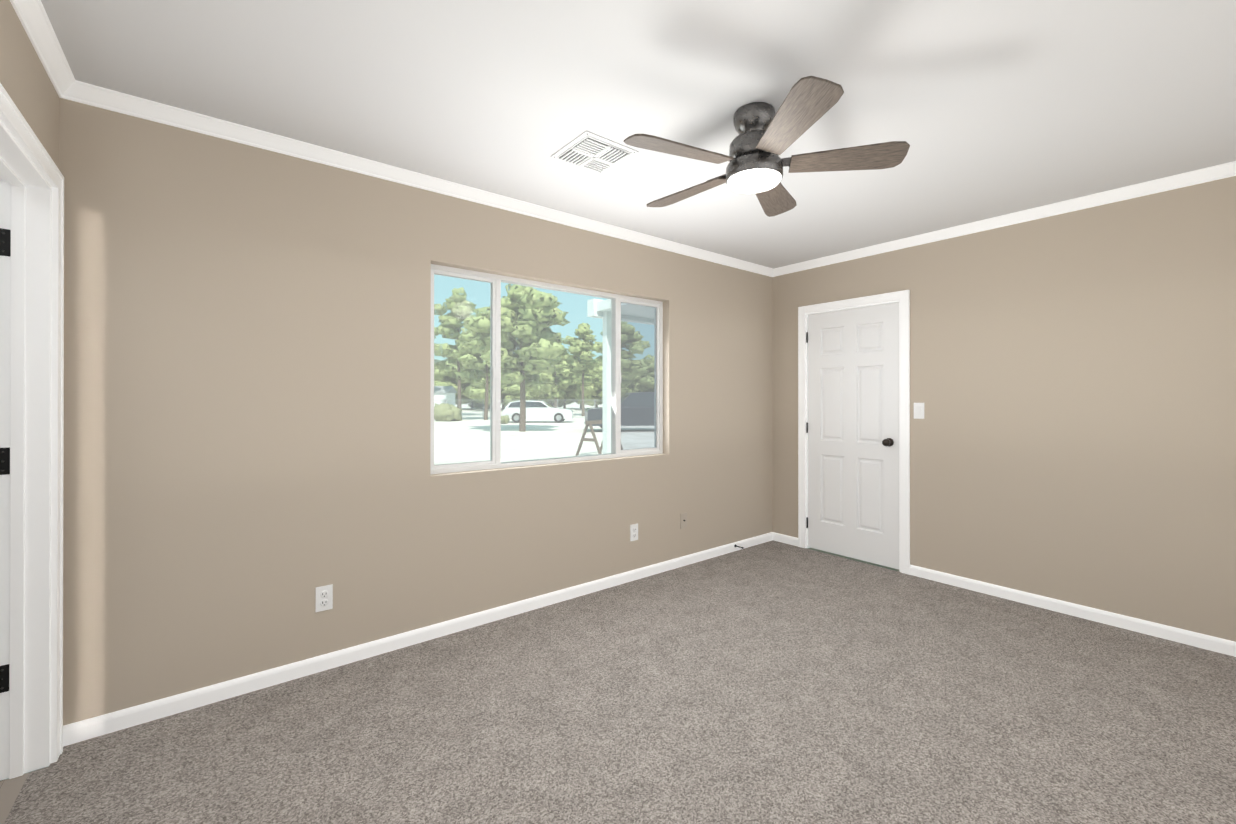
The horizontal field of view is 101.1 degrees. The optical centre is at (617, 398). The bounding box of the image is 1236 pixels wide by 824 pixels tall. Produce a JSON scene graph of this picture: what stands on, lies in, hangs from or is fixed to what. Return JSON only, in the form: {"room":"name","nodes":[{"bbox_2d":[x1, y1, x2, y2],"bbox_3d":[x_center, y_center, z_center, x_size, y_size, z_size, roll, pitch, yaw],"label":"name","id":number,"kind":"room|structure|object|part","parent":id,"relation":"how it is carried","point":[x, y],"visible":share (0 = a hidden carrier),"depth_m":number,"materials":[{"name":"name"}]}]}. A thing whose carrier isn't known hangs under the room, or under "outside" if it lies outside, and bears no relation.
{"room":"empty bedroom","nodes":[
{"label":"empty bedroom","id":0,"kind":"room"},
{"bbox_2d":[0,228,10,692],"bbox_3d":[-2.060,0.208,1.692,0.046,1.549,0.012,0,0,-38],"label":"entry door jamb hinges","id":1,"kind":"object","parent":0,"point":[5,242],"visible":1,"depth_m":1.70,"materials":[{"name":"black metal"}]},
{"bbox_2d":[0,772,28,823],"bbox_3d":[-1.933,1.303,0.691,1.181,0.060,1.980,0,0,-38],"label":"floor","id":2,"kind":"structure","parent":0,"point":[10,789],"depth_m":1.64,"materials":[{"name":"brown wood"}]},
{"bbox_2d":[0,0,59,168],"bbox_3d":[-1.037,0.053,0.486,0.126,2.440,3.420,0,0,-38],"label":"wall","id":3,"kind":"structure","parent":0,"point":[26,83],"depth_m":1.55,"materials":[{"name":"beige paint"}]},
{"bbox_2d":[0,83,63,779],"bbox_3d":[-1.772,0.237,1.411,0.168,2.076,0.954,0,0,-38],"label":"door frame","id":4,"kind":"structure","parent":3,"relation":"attached to","point":[25,418],"depth_m":1.74,"materials":[{"name":"white wood"}]},
{"bbox_3d":[-1.772,0.237,1.411,0.168,2.076,0.954,0,0,-38],"label":"entry door casing trim","id":5,"kind":"part","parent":4,"relation":"part of","materials":[{"name":"white wood"}]},
{"bbox_2d":[10,0,81,102],"bbox_3d":[-1.010,-1.137,0.594,0.047,0.060,3.150,0,0,-38],"label":"crown molding","id":6,"kind":"structure","parent":3,"relation":"attached to","point":[34,20],"depth_m":1.64,"materials":[{"name":"white wood"}]},
{"bbox_2d":[59,98,772,725],"bbox_3d":[-0.364,0.060,3.296,4.676,2.440,0.140,0,0,-38],"label":"wall","id":7,"kind":"structure","parent":0,"point":[247,402],"depth_m":2.34,"materials":[{"name":"beige paint"}]},
{"bbox_2d":[315,584,332,611],"bbox_3d":[-1.381,0.942,2.390,0.070,0.115,0.009,0,0,-38],"label":"electrical outlet","id":8,"kind":"object","parent":7,"relation":"attached to","point":[324,598],"visible":1,"depth_m":2.39,"materials":[{"name":"white plastic"}]},
{"bbox_2d":[59,82,775,276],"bbox_3d":[-0.312,-1.131,3.221,4.410,0.060,0.047,0,0,-38],"label":"crown molding","id":9,"kind":"structure","parent":7,"relation":"attached to","point":[92,95],"depth_m":2.46,"materials":[{"name":"white wood"}]},
{"bbox_2d":[63,532,778,746],"bbox_3d":[-0.313,1.244,3.218,4.410,0.071,0.040,0,0,-38],"label":"baseboard","id":10,"kind":"structure","parent":7,"relation":"attached to","point":[89,728],"depth_m":2.44,"materials":[{"name":"white wood"}]},
{"bbox_2d":[430,264,662,473],"bbox_3d":[-0.371,-0.157,3.332,1.763,1.150,0.065,0,0,-38],"label":"window unit","id":11,"kind":"structure","parent":7,"relation":"in","point":[495,281],"depth_m":3.31,"materials":[{"name":"white plastic"}]},
{"bbox_2d":[630,523,637,540],"bbox_3d":[0.115,0.946,3.579,0.070,0.115,0.009,0,0,-38],"label":"electrical outlet","id":12,"kind":"object","parent":7,"relation":"attached to","point":[633,532],"visible":1,"depth_m":3.57,"materials":[{"name":"white plastic"}]},
{"bbox_2d":[680,512,686,528],"bbox_3d":[0.508,0.936,3.886,0.070,0.115,0.017,0,0,-38],"label":"outlet","id":13,"kind":"object","parent":7,"relation":"attached to","point":[683,520],"visible":1,"depth_m":3.88,"materials":[{"name":"beige plastic"}]},
{"bbox_2d":[4,540,1235,823],"bbox_3d":[0.677,1.306,1.936,4.455,0.060,3.280,0,0,-38],"label":"floor carpet","id":14,"kind":"object","parent":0,"point":[772,682],"visible":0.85,"depth_m":1.98,"materials":[{"name":"grey carpet"}]},
{"bbox_2d":[41,0,1235,268],"bbox_3d":[0.700,-1.204,1.960,4.676,0.080,3.560,0,0,-38],"label":"ceiling","id":15,"kind":"structure","parent":0,"point":[989,108],"depth_m":1.91,"materials":[{"name":"white paint"}]},
{"bbox_2d":[551,131,638,173],"bbox_3d":[-0.114,-1.153,2.418,0.300,0.018,0.300,0,0,-38],"label":"ceiling vent","id":16,"kind":"object","parent":15,"relation":"in","point":[590,151],"visible":1,"depth_m":2.39,"materials":[{"name":"white metal"}]},
{"bbox_2d":[624,76,909,216],"bbox_3d":[0.528,-1.012,2.094,1.103,0.303,1.074,0,0,-38],"label":"fan","id":17,"kind":"object","parent":15,"relation":"hanging from","point":[764,139],"visible":1,"depth_m":1.98,"materials":[{"name":"brown wood"}]},
{"bbox_2d":[808,548,898,570],"bbox_3d":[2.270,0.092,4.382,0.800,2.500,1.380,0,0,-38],"label":"threshold","id":18,"kind":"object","parent":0,"point":[856,559],"depth_m":4.14,"materials":[{"name":"beige paint"}]},
{"bbox_2d":[772,176,1235,641],"bbox_3d":[2.519,0.060,3.313,0.140,2.440,3.420,0,0,-38],"label":"wall","id":19,"kind":"structure","parent":0,"point":[1073,390],"depth_m":2.99,"materials":[{"name":"beige paint"}]},
{"bbox_2d":[806,302,898,568],"bbox_3d":[1.834,0.280,4.040,0.108,1.979,0.746,0,0,-38],"label":"closet door","id":20,"kind":"structure","parent":19,"relation":"in","point":[852,427],"depth_m":4.02,"materials":[{"name":"white wood"}]},
{"bbox_2d":[798,290,909,574],"bbox_3d":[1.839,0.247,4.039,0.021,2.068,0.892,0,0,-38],"label":"door frame","id":21,"kind":"structure","parent":19,"relation":"attached to","point":[903,296],"depth_m":3.73,"materials":[{"name":"white wood"}]},
{"bbox_2d":[914,403,923,418],"bbox_3d":[2.157,0.090,3.645,0.013,0.115,0.070,0,0,-38],"label":"light switch","id":22,"kind":"object","parent":19,"relation":"attached to","point":[918,410],"visible":1,"depth_m":3.64,"materials":[{"name":"white plastic"}]},
{"bbox_2d":[774,161,1235,275],"bbox_3d":[2.406,-1.130,3.309,0.047,0.060,3.150,0,0,-38],"label":"crown molding","id":23,"kind":"structure","parent":19,"relation":"attached to","point":[1226,170],"depth_m":3.11,"materials":[{"name":"white wood"}]},
{"bbox_2d":[909,565,1235,656],"bbox_3d":[2.768,1.243,2.875,0.013,0.071,2.088,0,0,-38],"label":"baseboard","id":24,"kind":"structure","parent":19,"relation":"attached to","point":[1228,647],"depth_m":2.93,"materials":[{"name":"white wood"}]},
{"label":"outside","id":25,"kind":"structure","parent":0,"visible":0},
{"bbox_2d":[434,402,653,464],"bbox_3d":[-42.953,1.992,133.666,340.000,0.200,256.980,0,0,-38],"label":"ground","id":26,"kind":"structure","parent":25,"point":[452,452],"depth_m":20.39,"materials":[{"name":"white concrete"}]},
{"bbox_2d":[434,304,447,347],"bbox_3d":[-19.343,-5.303,49.914,5.651,13.990,5.549,0,0,-38],"label":"tree","id":27,"kind":"object","parent":26,"relation":"on","point":[440,310],"depth_m":49.78,"materials":[{"name":"green plant"}]},
{"bbox_2d":[434,386,456,405],"bbox_3d":[-19.349,0.223,52.473,4.600,2.950,3.400,0,0,-1],"label":"shed","id":28,"kind":"object","parent":26,"relation":"on","point":[447,394],"depth_m":51.35,"materials":[{"name":"white"}]},
{"bbox_2d":[434,403,462,420],"bbox_3d":[-12.424,1.155,36.794,2.344,1.615,2.051,0,0,-38],"label":"bush","id":29,"kind":"object","parent":26,"relation":"on","point":[443,413],"depth_m":36.15,"materials":[{"name":"green plant"}]},
{"bbox_2d":[434,287,478,414],"bbox_3d":[-15.166,-4.349,47.539,5.836,12.069,5.570,0,0,-38],"label":"tree","id":30,"kind":"object","parent":26,"relation":"on","point":[444,328],"depth_m":46.60,"materials":[{"name":"green plant"}]},
{"bbox_2d":[434,361,480,407],"bbox_3d":[-23.821,-2.392,75.902,11.343,8.292,10.558,0,0,-38],"label":"tree","id":31,"kind":"object","parent":26,"relation":"on","point":[450,376],"depth_m":73.78,"materials":[{"name":"green plant"}]},
{"bbox_2d":[461,384,484,408],"bbox_3d":[-23.353,-1.376,84.650,10.360,6.484,10.105,0,0,-38],"label":"tree","id":32,"kind":"object","parent":26,"relation":"on","point":[475,404],"depth_m":84.94,"materials":[{"name":"green plant"}]},
{"bbox_2d":[452,311,516,419],"bbox_3d":[-10.248,-2.514,38.599,4.709,8.358,5.249,0,0,-38],"label":"tree","id":33,"kind":"object","parent":26,"relation":"on","point":[469,358],"depth_m":38.16,"materials":[{"name":"green plant"}]},
{"bbox_2d":[501,415,509,423],"bbox_3d":[-7.563,1.444,32.778,1.082,0.721,1.082,0,0,-38],"label":"bush","id":34,"kind":"object","parent":26,"relation":"on","point":[506,419],"depth_m":32.58,"materials":[{"name":"green plant"}]},
{"bbox_2d":[469,378,545,410],"bbox_3d":[-16.016,-1.027,70.241,11.164,5.534,10.076,0,0,-38],"label":"tree","id":35,"kind":"object","parent":26,"relation":"on","point":[507,390],"depth_m":67.29,"materials":[{"name":"green plant"}]},
{"bbox_2d":[461,284,569,431],"bbox_3d":[-4.863,-2.056,24.687,5.620,7.374,6.402,0,0,-38],"label":"tree","id":36,"kind":"object","parent":26,"relation":"on","point":[543,341],"depth_m":23.70,"materials":[{"name":"green plant"}]},
{"bbox_2d":[434,399,602,416],"bbox_3d":[-2.085,0.870,42.911,52.674,1.610,0.079,0,0,-1],"label":"fence","id":37,"kind":"object","parent":26,"relation":"on","point":[445,401],"depth_m":42.65,"materials":[{"name":"grey"}]},
{"bbox_2d":[503,400,573,422],"bbox_3d":[-5.409,0.903,34.819,4.653,1.495,1.900,0,0,-1],"label":"car","id":38,"kind":"object","parent":26,"relation":"on","point":[537,411],"depth_m":33.91,"materials":[{"name":"white metal"}]},
{"bbox_2d":[530,372,557,401],"bbox_3d":[-12.624,-1.183,76.098,7.968,5.874,8.350,0,0,-38],"label":"tree","id":39,"kind":"object","parent":26,"relation":"on","point":[543,397],"depth_m":75.28,"materials":[{"name":"green plant"}]},
{"bbox_2d":[535,343,577,407],"bbox_3d":[-7.365,-2.697,61.541,5.838,8.832,6.530,0,0,-38],"label":"tree","id":40,"kind":"object","parent":26,"relation":"on","point":[550,380],"depth_m":60.98,"materials":[{"name":"green plant"}]},
{"bbox_2d":[546,384,575,406],"bbox_3d":[-11.116,-1.323,84.451,9.048,6.194,9.582,0,0,-38],"label":"tree","id":41,"kind":"object","parent":26,"relation":"on","point":[551,403],"depth_m":83.66,"materials":[{"name":"green plant"}]},
{"bbox_2d":[548,368,584,408],"bbox_3d":[-8.257,-2.817,81.341,8.831,9.168,9.594,0,0,-38],"label":"tree","id":42,"kind":"object","parent":26,"relation":"on","point":[572,395],"depth_m":80.87,"materials":[{"name":"green plant"}]},
{"bbox_2d":[563,385,580,408],"bbox_3d":[-6.786,-2.165,84.770,8.386,7.880,8.333,0,0,-38],"label":"tree","id":43,"kind":"object","parent":26,"relation":"on","point":[569,390],"depth_m":81.14,"materials":[{"name":"green plant"}]},
{"bbox_2d":[559,323,602,415],"bbox_3d":[-3.305,-2.712,47.845,4.646,8.797,5.113,0,0,-38],"label":"tree","id":44,"kind":"object","parent":26,"relation":"on","point":[585,348],"depth_m":47.34,"materials":[{"name":"green plant"}]},
{"bbox_2d":[572,359,602,406],"bbox_3d":[-3.513,-2.085,75.478,9.071,7.675,8.847,0,0,-38],"label":"tree","id":45,"kind":"object","parent":26,"relation":"on","point":[593,395],"depth_m":73.25,"materials":[{"name":"green plant"}]},
{"bbox_2d":[575,420,622,455],"bbox_3d":[-0.496,1.116,14.431,0.890,0.980,1.300,0,0,34],"label":"sawhorse","id":46,"kind":"object","parent":26,"relation":"on","point":[588,423],"depth_m":14.00,"materials":[{"name":"wood"}]},
{"bbox_2d":[584,392,653,428],"bbox_3d":[1.250,0.655,25.485,5.753,1.943,2.050,0,0,-7],"label":"truck","id":47,"kind":"object","parent":26,"relation":"on","point":[593,412],"depth_m":24.45,"materials":[{"name":"grey"}]},
{"bbox_2d":[587,299,653,453],"bbox_3d":[2.461,0.149,7.316,5.250,2.880,2.600,0,0,-38],"label":"patio cover","id":48,"kind":"object","parent":26,"relation":"on","point":[592,306],"depth_m":6.65,"materials":[{"name":"white wood"}]},
{"bbox_2d":[592,367,648,396],"bbox_3d":[0.336,-2.404,73.982,8.742,8.307,8.705,0,0,-38],"label":"tree","id":49,"kind":"object","parent":26,"relation":"on","point":[623,377],"depth_m":72.33,"materials":[{"name":"green plant"}]},
{"bbox_2d":[593,321,650,387],"bbox_3d":[0.380,-3.771,57.807,6.990,10.963,7.523,0,0,-38],"label":"tree","id":50,"kind":"object","parent":26,"relation":"on","point":[631,361],"depth_m":57.03,"materials":[{"name":"green plant"}]},
{"bbox_2d":[621,374,653,396],"bbox_3d":[2.156,-1.435,73.980,8.582,6.368,8.417,0,0,-38],"label":"tree","id":51,"kind":"object","parent":26,"relation":"on","point":[636,385],"depth_m":72.04,"materials":[{"name":"green plant"}]},
{"bbox_2d":[636,376,653,388],"bbox_3d":[8.207,-2.187,71.642,8.384,7.860,10.301,0,0,-38],"label":"tree","id":52,"kind":"object","parent":26,"relation":"on","point":[651,386],"depth_m":71.61,"materials":[{"name":"green plant"}]},
{"bbox_2d":[642,354,653,374],"bbox_3d":[5.046,-2.672,82.909,9.250,8.886,9.300,0,0,-38],"label":"tree","id":53,"kind":"object","parent":26,"relation":"on","point":[651,364],"depth_m":81.25,"materials":[{"name":"green plant"}]}
]}

